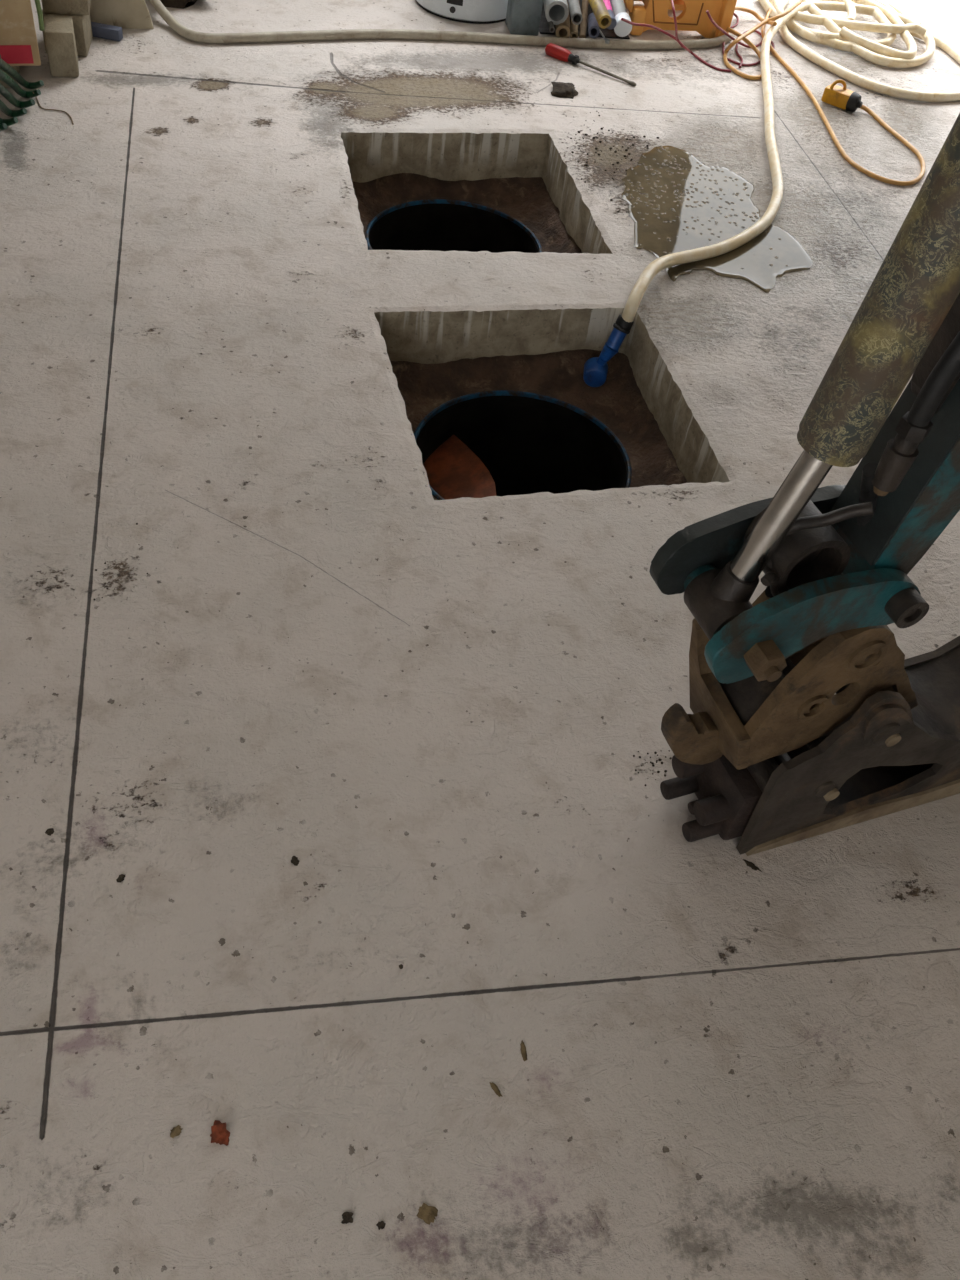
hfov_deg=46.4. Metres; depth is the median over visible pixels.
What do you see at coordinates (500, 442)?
tank neck
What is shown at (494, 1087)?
dead leaf
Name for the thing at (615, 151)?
crumbs
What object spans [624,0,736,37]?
box
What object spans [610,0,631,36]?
pipe
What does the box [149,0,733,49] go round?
hose
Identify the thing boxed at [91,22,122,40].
bar
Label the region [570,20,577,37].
cane
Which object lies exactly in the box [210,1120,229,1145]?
dead leaf
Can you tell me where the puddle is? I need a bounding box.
[621,145,811,292]
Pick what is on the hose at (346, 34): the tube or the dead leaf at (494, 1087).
the tube
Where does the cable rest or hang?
on the floor
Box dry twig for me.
[33,92,73,123]
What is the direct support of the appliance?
on the floor
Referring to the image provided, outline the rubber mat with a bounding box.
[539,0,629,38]
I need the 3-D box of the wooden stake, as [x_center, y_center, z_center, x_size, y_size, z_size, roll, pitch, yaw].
[0.408,-2.480,4.332,0.026,0.123,0.545,7,47,-2]
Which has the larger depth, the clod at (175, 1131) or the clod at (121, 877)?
the clod at (121, 877)
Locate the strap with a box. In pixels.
[34,0,43,30]
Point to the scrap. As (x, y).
(750, 864)
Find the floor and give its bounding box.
[0,0,959,1279]
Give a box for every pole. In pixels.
[588,0,610,28]
[603,0,616,29]
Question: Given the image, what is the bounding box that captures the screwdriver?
[545,43,636,85]
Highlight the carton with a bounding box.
[0,0,40,65]
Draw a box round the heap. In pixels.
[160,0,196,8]
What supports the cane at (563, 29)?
on the floor
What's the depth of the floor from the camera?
1.97 m
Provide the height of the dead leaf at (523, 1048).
0.003 m
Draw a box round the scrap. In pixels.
[743,859,761,871]
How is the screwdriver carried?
on the floor
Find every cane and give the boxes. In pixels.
[555,1,569,37]
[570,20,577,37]
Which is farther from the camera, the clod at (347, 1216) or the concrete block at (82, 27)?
the concrete block at (82, 27)
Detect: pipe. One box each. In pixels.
[543,0,568,24]
[567,0,582,24]
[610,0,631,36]
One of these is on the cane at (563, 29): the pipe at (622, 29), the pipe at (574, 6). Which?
the pipe at (574, 6)
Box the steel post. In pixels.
[505,0,542,35]
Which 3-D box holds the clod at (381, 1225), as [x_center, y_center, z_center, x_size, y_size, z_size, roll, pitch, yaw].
[-0.125,0.738,1.415,0.011,0.004,0.011,-26,57,-28]
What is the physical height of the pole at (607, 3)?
0.089 m
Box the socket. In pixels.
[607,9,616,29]
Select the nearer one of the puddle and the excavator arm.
the excavator arm
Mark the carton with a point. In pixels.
(18, 38)
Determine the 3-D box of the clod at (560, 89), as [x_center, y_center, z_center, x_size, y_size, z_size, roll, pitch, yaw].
[0.293,-1.913,3.873,0.100,0.030,0.121,9,47,-1]
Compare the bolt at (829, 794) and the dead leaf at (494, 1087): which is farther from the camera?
the bolt at (829, 794)
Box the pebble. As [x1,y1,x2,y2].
[45,828,53,835]
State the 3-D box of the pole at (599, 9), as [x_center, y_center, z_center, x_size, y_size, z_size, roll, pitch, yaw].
[0.398,-2.474,4.193,0.048,0.132,0.601,-4,49,-12]
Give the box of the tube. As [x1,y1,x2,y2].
[543,2,554,32]
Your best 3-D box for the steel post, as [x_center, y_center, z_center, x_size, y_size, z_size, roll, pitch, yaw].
[0.329,-3.304,3.124,0.109,2.998,0.109,-3,48,-11]
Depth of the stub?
4.16 m
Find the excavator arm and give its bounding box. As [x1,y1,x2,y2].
[649,113,959,855]
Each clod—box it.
[116,874,125,882]
[170,1125,182,1137]
[291,856,298,865]
[341,1212,352,1223]
[376,1221,385,1229]
[417,1203,437,1224]
[551,82,577,98]
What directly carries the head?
on the floor
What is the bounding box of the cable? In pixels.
[621,0,774,71]
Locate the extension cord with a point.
(833, 94)
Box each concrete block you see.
[0,66,19,88]
[41,0,90,14]
[42,9,92,56]
[44,16,78,76]
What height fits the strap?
0.090 m
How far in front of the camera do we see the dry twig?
3.35 m
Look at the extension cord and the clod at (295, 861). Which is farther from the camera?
the extension cord
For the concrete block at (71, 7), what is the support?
on the concrete block at (82, 27)
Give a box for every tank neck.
[365,199,541,252]
[414,390,631,499]
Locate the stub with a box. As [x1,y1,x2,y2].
[600,30,609,43]
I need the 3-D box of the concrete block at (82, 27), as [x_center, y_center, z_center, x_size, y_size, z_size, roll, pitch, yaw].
[-1.335,-1.982,3.621,0.130,0.120,0.160,0,48,-9]
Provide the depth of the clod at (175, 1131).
1.46 m
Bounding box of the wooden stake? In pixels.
[579,0,588,37]
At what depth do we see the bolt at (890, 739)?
1.71 m
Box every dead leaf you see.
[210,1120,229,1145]
[489,1082,501,1096]
[520,1040,526,1061]
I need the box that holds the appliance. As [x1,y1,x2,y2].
[416,0,507,23]
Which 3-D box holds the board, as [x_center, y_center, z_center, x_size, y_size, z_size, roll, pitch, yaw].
[-1.203,-2.288,3.594,0.244,0.600,0.030,-7,50,-15]
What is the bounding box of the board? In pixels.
[90,0,153,28]
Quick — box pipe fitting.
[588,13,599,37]
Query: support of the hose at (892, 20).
on the floor
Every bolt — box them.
[823,788,839,800]
[885,734,900,746]
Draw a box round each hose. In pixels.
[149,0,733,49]
[583,0,959,386]
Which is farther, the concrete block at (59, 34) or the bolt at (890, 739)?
the concrete block at (59, 34)
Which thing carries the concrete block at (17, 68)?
on the floor
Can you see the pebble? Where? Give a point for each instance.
(49, 831)
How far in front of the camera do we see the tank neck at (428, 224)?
3.73 m
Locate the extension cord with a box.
[723,0,925,185]
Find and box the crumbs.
[94,112,671,785]
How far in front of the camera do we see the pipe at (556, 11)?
4.13 m
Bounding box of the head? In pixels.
[0,55,43,130]

